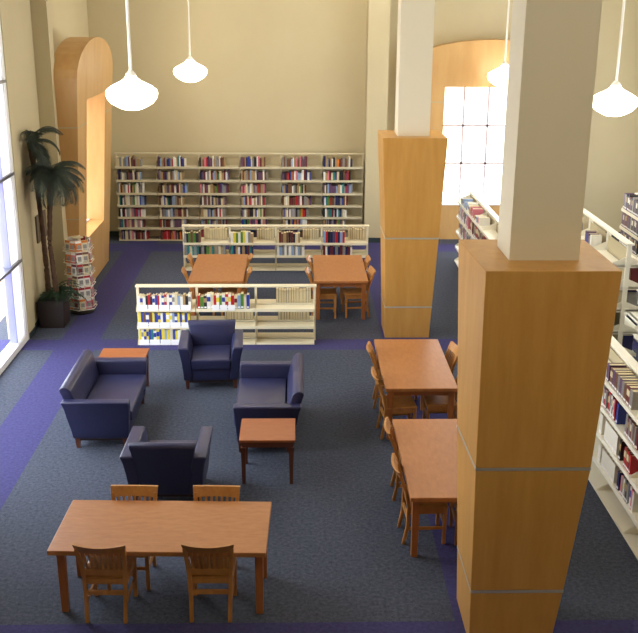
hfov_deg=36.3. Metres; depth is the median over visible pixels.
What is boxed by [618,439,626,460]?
book
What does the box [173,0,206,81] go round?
pendant lamp
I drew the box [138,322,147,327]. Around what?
label card
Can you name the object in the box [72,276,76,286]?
magazine
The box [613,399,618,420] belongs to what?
book
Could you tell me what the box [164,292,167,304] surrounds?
book
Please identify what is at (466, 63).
window surround
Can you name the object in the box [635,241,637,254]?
book
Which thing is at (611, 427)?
book
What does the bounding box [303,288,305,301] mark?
book
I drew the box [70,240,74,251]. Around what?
magazine
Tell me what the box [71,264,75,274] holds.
magazine
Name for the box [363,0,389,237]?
pier
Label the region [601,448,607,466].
book
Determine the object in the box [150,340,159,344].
label card
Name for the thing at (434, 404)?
wooden chair
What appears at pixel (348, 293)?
wooden chair
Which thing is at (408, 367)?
table
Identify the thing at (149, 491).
wooden chair
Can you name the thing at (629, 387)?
book
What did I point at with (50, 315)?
planter
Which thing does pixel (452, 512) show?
wooden chair
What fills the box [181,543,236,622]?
wooden chair
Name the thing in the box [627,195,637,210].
book
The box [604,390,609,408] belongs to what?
book
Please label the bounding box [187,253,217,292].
wooden chair
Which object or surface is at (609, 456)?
book
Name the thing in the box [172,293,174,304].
book
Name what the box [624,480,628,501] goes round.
book
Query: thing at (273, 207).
bookcase
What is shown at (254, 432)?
side table
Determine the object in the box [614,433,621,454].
book
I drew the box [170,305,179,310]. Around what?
label card
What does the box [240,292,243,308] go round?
book
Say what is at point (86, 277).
magazine
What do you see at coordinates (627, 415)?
book
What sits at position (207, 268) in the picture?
table
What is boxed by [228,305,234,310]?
label card
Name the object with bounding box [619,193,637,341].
bookcase
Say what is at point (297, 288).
book
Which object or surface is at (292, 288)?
book
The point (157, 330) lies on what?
book
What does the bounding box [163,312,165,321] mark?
book
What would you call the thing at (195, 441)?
seat cushion
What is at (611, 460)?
book
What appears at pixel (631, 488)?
book
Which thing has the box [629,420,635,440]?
book
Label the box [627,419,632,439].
book
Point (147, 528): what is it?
table
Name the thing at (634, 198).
book
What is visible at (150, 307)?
label card
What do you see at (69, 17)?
wall
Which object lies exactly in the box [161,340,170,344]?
label card
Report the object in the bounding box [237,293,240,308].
book
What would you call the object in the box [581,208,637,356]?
bookcase
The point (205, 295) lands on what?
book
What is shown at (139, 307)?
label card
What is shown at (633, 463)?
book
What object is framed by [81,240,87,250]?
magazine
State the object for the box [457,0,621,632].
column
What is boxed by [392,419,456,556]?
table
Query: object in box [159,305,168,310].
label card
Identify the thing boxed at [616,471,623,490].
book
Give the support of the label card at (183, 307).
attached to the bookcase at (256, 305)
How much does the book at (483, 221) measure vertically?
0.144 m
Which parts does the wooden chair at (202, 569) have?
leg, backrest, rail, seat rail, seat, leg, leg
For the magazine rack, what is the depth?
16.71 m
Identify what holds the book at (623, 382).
in the bookcase at (626, 520)
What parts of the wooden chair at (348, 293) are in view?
leg, leg, seat rail, seat, leg, backrest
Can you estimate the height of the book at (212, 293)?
0.231 m
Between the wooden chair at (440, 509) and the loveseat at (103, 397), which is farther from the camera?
the loveseat at (103, 397)
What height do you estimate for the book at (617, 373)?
0.193 m
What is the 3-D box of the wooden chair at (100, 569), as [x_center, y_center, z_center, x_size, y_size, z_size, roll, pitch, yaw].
[-1.839,2.221,8.485,0.445,0.812,0.548,1,18,1]
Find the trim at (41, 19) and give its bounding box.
[30,0,67,290]
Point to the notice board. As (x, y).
(37, 225)
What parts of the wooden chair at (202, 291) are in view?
backrest, seat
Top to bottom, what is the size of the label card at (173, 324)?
0.090 m
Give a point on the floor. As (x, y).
(338, 561)
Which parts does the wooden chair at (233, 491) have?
leg, backrest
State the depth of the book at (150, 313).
15.19 m
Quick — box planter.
[36,295,69,327]
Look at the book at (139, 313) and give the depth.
15.18 m
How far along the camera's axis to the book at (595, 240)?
14.47 m
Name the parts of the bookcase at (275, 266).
shelf, shelf, shelf, shelf, shelf, shelf, shelf, shelf, shelf, shelf, rail, shelf, shelf, shelf, shelf, shelf, shelf, shelf, shelf, shelf, shelf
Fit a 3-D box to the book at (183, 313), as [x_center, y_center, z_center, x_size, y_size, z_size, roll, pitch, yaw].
[-2.118,0.027,15.279,0.038,0.209,0.150,0,18,-1]
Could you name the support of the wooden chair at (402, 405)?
on the floor
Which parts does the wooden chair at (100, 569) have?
leg, backrest, rail, seat, seat rail, leg, leg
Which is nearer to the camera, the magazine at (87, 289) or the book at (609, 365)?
the book at (609, 365)
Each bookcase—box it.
[114,152,363,240]
[135,284,316,344]
[182,224,368,270]
[454,189,637,559]
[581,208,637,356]
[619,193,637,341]
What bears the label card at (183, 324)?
attached to the bookcase at (256, 305)
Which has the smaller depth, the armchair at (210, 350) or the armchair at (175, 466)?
the armchair at (175, 466)
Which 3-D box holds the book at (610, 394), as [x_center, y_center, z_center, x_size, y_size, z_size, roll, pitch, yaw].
[3.179,0.934,10.337,0.190,0.222,0.041,0,18,-1]
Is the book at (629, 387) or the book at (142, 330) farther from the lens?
the book at (142, 330)
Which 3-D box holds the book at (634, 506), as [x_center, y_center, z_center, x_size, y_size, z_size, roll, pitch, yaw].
[3.198,1.834,9.648,0.195,0.209,0.040,0,18,-1]
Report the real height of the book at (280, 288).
0.206 m
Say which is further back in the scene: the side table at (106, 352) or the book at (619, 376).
the side table at (106, 352)
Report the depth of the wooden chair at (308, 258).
17.39 m
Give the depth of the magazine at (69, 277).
16.65 m
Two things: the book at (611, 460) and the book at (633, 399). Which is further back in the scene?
the book at (611, 460)
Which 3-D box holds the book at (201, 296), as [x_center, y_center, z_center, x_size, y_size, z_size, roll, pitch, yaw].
[-1.820,-0.234,15.203,0.054,0.191,0.152,0,18,-1]
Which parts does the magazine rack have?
plate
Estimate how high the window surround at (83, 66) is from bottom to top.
4.530 m
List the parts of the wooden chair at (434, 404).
leg, leg, seat rail, seat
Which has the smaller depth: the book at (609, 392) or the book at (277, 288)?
the book at (609, 392)
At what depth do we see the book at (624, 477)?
9.94 m
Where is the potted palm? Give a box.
[20,126,86,327]
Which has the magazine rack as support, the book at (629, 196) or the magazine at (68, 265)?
the magazine at (68, 265)
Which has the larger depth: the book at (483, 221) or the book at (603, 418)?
the book at (483, 221)
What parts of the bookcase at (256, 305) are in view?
shelf, shelf, rail, shelf, shelf, shelf, shelf, shelf, shelf, shelf, shelf, shelf, shelf, shelf, shelf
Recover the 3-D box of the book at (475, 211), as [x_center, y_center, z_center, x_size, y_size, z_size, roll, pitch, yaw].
[2.999,-1.956,18.405,0.202,0.167,0.117,0,18,-1]
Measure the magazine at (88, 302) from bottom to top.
0.185 m
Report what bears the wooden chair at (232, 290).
on the floor
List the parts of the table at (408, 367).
leg, leg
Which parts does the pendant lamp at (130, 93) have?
rod, lamp shade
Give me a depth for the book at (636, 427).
9.58 m
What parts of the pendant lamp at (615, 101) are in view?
lamp shade, rod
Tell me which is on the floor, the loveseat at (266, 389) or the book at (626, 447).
the loveseat at (266, 389)
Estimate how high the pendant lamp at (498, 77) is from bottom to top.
2.924 m
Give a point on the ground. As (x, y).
(2, 299)
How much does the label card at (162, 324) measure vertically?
0.090 m
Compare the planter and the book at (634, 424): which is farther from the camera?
the planter
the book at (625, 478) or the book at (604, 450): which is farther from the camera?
the book at (604, 450)
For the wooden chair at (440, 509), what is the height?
0.812 m
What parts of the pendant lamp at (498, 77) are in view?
lamp shade, rod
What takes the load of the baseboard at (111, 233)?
attached to the wall at (283, 76)
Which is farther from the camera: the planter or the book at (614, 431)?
the planter
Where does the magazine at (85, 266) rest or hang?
on the magazine rack
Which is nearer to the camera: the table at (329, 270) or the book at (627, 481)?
the book at (627, 481)
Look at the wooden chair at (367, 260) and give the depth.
17.49 m
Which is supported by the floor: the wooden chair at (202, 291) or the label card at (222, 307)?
the wooden chair at (202, 291)
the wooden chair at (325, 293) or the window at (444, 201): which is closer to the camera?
the wooden chair at (325, 293)
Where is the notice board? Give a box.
[35,209,46,243]
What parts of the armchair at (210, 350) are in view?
armrest, leg, plinth rail, seat, backrest, armrest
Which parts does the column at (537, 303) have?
wood panel, wood panel, wood panel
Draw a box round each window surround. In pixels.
[53,37,112,292]
[430,39,509,238]
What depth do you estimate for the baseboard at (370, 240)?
21.99 m
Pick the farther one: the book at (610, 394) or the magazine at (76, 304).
the magazine at (76, 304)
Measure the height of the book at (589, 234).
0.196 m
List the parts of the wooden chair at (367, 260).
backrest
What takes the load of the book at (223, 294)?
in the bookcase at (256, 305)
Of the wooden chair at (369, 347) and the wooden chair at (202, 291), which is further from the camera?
the wooden chair at (202, 291)
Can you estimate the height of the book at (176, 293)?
0.238 m
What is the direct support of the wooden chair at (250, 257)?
on the floor
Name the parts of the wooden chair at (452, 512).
leg, leg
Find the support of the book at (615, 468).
in the bookcase at (626, 520)
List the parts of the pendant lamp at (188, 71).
rod, lamp shade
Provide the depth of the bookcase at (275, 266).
19.57 m
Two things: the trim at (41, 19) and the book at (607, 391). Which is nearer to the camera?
the book at (607, 391)
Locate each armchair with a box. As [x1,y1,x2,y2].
[120,426,212,500]
[178,319,242,388]
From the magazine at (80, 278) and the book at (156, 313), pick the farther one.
the magazine at (80, 278)
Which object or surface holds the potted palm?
on the floor
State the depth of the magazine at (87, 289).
16.72 m
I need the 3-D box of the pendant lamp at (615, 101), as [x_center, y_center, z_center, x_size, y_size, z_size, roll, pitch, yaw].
[4.469,-4.431,14.333,0.700,2.924,0.700,0,18,-1]
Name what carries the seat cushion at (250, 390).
on the loveseat at (266, 389)
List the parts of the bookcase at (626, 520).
shelf, shelf, shelf, shelf, shelf, shelf, panel, rail, shelf, shelf, shelf, shelf, shelf, shelf, shelf, panel, shelf, shelf, shelf, shelf, shelf, shelf, shelf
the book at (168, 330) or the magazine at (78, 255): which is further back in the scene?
the magazine at (78, 255)
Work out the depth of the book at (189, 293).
15.13 m
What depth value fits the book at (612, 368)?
10.29 m
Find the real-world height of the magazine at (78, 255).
0.185 m
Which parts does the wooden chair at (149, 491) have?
leg, backrest, leg, leg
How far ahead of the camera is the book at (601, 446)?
10.68 m
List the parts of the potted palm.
crown, crown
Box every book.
[138,312,140,321]
[140,294,143,304]
[141,329,143,339]
[146,312,148,325]
[149,312,151,321]
[152,293,154,304]
[153,329,156,339]
[154,312,157,321]
[156,329,159,339]
[158,312,160,325]
[161,329,164,339]
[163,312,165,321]
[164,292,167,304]
[166,312,169,321]
[167,329,169,339]
[169,293,171,308]
[170,329,172,339]
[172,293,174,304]
[175,292,177,304]
[177,293,180,304]
[182,312,184,321]
[185,294,187,304]
[188,291,191,307]
[197,293,200,308]
[200,295,203,308]
[204,293,206,308]
[207,292,210,308]
[210,292,213,308]
[216,292,219,307]
[219,293,221,306]
[222,292,224,304]
[225,292,228,308]
[228,292,230,304]
[231,293,234,304]
[234,294,237,308]
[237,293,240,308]
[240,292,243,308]
[246,292,249,308]
[276,287,278,301]
[278,287,281,302]
[291,287,293,302]
[296,287,298,301]
[299,288,302,302]
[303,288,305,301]
[306,287,308,302]
[467,202,477,210]
[467,216,470,228]
[472,208,483,217]
[478,217,489,225]
[585,230,596,240]
[587,233,598,242]
[590,235,601,246]
[598,443,604,462]
[599,413,607,434]
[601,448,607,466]
[603,452,609,471]
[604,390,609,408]
[604,420,609,440]
[606,363,626,380]
[606,423,611,444]
[606,455,612,475]
[607,392,611,412]
[608,394,612,414]
[609,367,628,385]
[609,426,614,447]
[609,459,614,479]
[611,430,616,451]
[611,462,620,483]
[612,370,631,388]
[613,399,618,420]
[614,372,634,391]
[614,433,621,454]
[615,403,627,423]
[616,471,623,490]
[617,375,637,393]
[618,378,637,396]
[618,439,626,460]
[621,381,637,399]
[621,475,625,495]
[622,334,633,349]
[623,383,637,402]
[623,446,628,465]
[623,478,626,498]
[624,414,629,435]
[624,448,629,468]
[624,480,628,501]
[626,292,637,305]
[626,385,637,405]
[626,417,631,436]
[626,450,631,469]
[626,482,631,503]
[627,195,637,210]
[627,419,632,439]
[627,452,633,471]
[628,389,637,409]
[628,455,637,474]
[628,486,633,507]
[629,268,637,282]
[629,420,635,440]
[630,489,634,509]
[631,423,637,444]
[631,491,637,511]
[632,197,637,213]
[633,426,637,445]
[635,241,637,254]
[635,428,637,449]
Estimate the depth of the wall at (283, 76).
21.47 m
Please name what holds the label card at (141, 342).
attached to the bookcase at (256, 305)
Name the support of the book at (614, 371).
in the bookcase at (626, 520)
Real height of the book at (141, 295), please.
0.208 m
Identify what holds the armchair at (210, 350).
on the floor
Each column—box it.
[378,0,447,337]
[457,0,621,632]
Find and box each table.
[47,500,271,613]
[99,348,149,385]
[188,254,247,315]
[239,418,294,483]
[313,255,367,319]
[374,339,456,439]
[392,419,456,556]
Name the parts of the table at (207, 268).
leg, leg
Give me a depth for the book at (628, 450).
9.79 m
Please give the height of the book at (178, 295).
0.207 m
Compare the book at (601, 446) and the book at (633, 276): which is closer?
the book at (601, 446)
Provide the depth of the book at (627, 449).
9.82 m
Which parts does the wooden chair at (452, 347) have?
leg, backrest, leg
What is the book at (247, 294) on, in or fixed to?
in the bookcase at (256, 305)
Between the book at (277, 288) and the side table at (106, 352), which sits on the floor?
the side table at (106, 352)
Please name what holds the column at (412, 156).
on the floor
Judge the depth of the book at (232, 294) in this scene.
15.14 m
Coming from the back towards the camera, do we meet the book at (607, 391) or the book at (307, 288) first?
the book at (307, 288)
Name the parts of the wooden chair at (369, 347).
backrest, leg, leg, seat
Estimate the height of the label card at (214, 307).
0.090 m
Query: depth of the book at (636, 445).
9.52 m
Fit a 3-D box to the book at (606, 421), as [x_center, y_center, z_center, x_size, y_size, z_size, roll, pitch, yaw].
[3.178,1.226,10.480,0.193,0.218,0.078,0,18,-1]
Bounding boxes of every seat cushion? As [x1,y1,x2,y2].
[87,374,146,420]
[150,440,196,443]
[191,345,230,368]
[234,378,285,424]
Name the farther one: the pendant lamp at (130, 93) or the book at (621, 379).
the pendant lamp at (130, 93)
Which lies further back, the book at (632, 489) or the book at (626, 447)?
the book at (626, 447)
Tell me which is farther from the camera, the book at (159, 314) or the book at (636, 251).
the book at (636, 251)
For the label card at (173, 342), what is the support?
attached to the bookcase at (256, 305)
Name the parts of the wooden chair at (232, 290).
seat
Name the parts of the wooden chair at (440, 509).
backrest, leg, leg, seat rail, seat, leg, leg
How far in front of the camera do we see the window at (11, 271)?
14.64 m
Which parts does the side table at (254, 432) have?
leg, leg, leg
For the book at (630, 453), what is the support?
in the bookcase at (626, 520)
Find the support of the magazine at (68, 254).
on the magazine rack
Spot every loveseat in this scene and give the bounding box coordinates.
[59,349,147,447]
[233,353,303,452]
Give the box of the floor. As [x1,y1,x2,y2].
[0,236,637,632]
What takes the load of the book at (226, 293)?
in the bookcase at (256, 305)
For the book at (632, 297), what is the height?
0.227 m
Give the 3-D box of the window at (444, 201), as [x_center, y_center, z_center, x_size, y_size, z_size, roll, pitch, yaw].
[3.798,-3.842,21.933,2.200,2.665,0.520,0,18,-1]
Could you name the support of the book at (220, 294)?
in the bookcase at (256, 305)
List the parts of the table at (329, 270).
leg, leg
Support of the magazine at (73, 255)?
on the magazine rack
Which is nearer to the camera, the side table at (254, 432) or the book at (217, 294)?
the side table at (254, 432)
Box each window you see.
[0,22,28,374]
[442,87,504,204]
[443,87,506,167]
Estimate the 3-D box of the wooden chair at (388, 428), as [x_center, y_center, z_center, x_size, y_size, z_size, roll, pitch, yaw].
[0.970,1.558,10.610,0.548,0.812,0.445,1,18,1]
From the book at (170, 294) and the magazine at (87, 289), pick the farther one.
the magazine at (87, 289)
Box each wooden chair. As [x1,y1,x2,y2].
[72,544,137,623]
[107,485,157,590]
[181,267,214,315]
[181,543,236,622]
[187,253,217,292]
[192,485,239,584]
[220,266,251,315]
[223,253,252,293]
[305,266,336,318]
[306,255,335,298]
[340,255,370,303]
[342,265,375,317]
[366,341,383,408]
[371,367,416,438]
[384,417,406,500]
[391,453,447,544]
[414,341,457,409]
[423,375,457,418]
[449,503,456,545]
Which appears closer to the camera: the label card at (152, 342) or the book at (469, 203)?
the label card at (152, 342)
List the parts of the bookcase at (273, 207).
shelf, shelf, shelf, shelf, shelf, shelf, panel, shelf, shelf, shelf, shelf, shelf, shelf, shelf, shelf, panel, shelf, shelf, shelf, shelf, panel, shelf, shelf, rail, shelf, shelf, shelf, shelf, shelf, shelf, panel, shelf, shelf, shelf, shelf, shelf, shelf, panel, shelf, shelf, panel, shelf, shelf, shelf, shelf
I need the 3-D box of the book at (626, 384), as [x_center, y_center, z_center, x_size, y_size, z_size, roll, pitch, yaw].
[3.187,0.774,9.862,0.183,0.188,0.082,0,18,-1]
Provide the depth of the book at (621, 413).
10.09 m
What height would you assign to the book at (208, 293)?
0.236 m
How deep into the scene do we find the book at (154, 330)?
15.28 m
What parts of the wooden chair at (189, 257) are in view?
backrest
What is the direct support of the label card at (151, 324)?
attached to the bookcase at (256, 305)
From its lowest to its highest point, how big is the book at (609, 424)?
0.215 m
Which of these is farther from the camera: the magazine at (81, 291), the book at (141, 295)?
the magazine at (81, 291)
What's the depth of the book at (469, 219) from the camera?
18.87 m
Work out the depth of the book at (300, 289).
15.49 m
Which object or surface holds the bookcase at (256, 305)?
on the floor
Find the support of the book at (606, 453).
in the bookcase at (626, 520)
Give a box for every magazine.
[65,240,69,250]
[66,252,70,262]
[67,264,70,274]
[67,275,71,285]
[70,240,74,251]
[71,253,75,263]
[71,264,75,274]
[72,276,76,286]
[74,300,78,309]
[75,240,81,251]
[76,252,82,263]
[77,264,83,275]
[78,276,83,286]
[78,287,84,298]
[79,299,85,309]
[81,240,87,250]
[82,252,88,262]
[83,263,89,274]
[84,275,89,285]
[84,287,90,297]
[85,298,91,308]
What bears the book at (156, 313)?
in the bookcase at (256, 305)
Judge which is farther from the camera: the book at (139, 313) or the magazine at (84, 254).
the magazine at (84, 254)
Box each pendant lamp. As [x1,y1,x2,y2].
[105,0,157,110]
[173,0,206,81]
[487,0,509,86]
[593,0,637,116]
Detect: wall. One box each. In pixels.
[0,0,88,338]
[87,0,637,235]
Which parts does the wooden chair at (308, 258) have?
backrest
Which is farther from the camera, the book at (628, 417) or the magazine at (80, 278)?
the magazine at (80, 278)
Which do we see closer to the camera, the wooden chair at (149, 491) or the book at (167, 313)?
the wooden chair at (149, 491)
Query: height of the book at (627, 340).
0.246 m
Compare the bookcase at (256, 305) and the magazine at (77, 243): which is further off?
the magazine at (77, 243)
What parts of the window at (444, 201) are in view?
sill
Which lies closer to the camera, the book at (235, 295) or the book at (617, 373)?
the book at (617, 373)
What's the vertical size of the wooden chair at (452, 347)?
0.812 m
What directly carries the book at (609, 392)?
in the bookcase at (626, 520)
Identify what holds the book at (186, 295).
in the bookcase at (256, 305)
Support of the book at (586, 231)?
in the bookcase at (622, 257)
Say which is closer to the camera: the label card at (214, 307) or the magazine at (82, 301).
the label card at (214, 307)
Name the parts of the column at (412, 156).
wood panel, wood panel, wood panel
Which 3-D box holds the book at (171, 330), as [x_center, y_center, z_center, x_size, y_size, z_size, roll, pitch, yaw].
[-2.318,0.286,15.358,0.045,0.233,0.150,0,18,-1]
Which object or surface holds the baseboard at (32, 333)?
attached to the wall at (69, 17)
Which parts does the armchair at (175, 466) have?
armrest, backrest, plinth rail, seat, armrest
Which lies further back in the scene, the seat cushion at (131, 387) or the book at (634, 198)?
the book at (634, 198)
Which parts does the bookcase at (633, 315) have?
shelf, shelf, shelf, shelf, shelf, shelf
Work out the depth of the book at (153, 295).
15.11 m
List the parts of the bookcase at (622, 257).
panel, shelf, panel, rail, shelf, shelf, panel, shelf, shelf, shelf, shelf, shelf, shelf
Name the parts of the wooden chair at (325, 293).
backrest, seat rail, seat, leg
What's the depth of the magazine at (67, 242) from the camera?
16.46 m
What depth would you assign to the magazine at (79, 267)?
16.54 m
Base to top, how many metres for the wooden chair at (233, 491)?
0.812 m
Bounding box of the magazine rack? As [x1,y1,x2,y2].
[63,236,96,314]
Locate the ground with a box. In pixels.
[0,257,5,320]
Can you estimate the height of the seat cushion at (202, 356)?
0.138 m
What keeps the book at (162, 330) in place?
in the bookcase at (256, 305)
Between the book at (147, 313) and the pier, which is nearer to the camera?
the book at (147, 313)
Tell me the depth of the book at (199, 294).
15.13 m
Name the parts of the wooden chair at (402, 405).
backrest, leg, leg, seat rail, seat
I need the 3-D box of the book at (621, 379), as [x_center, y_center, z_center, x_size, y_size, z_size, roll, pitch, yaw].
[3.184,0.729,10.005,0.186,0.186,0.068,0,18,-1]
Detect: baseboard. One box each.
[29,319,39,338]
[109,231,619,236]
[368,238,380,242]
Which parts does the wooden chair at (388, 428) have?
backrest, leg, leg, seat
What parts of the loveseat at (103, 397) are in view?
leg, backrest, armrest, plinth rail, armrest, seat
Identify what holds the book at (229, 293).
in the bookcase at (256, 305)
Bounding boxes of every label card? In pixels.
[137,305,147,310]
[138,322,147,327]
[139,340,148,344]
[148,305,157,310]
[149,322,158,327]
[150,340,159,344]
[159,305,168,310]
[160,322,169,327]
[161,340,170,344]
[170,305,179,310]
[170,322,180,327]
[171,340,178,344]
[181,305,190,310]
[181,322,188,327]
[212,305,218,310]
[220,305,226,310]
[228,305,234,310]
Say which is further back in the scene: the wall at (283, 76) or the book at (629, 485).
the wall at (283, 76)
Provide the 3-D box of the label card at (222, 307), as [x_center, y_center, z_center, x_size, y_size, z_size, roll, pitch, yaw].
[-1.481,-0.136,15.136,0.110,0.090,0.006,0,18,-1]
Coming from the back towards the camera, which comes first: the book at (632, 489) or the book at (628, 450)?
the book at (628, 450)
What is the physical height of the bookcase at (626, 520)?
1.520 m

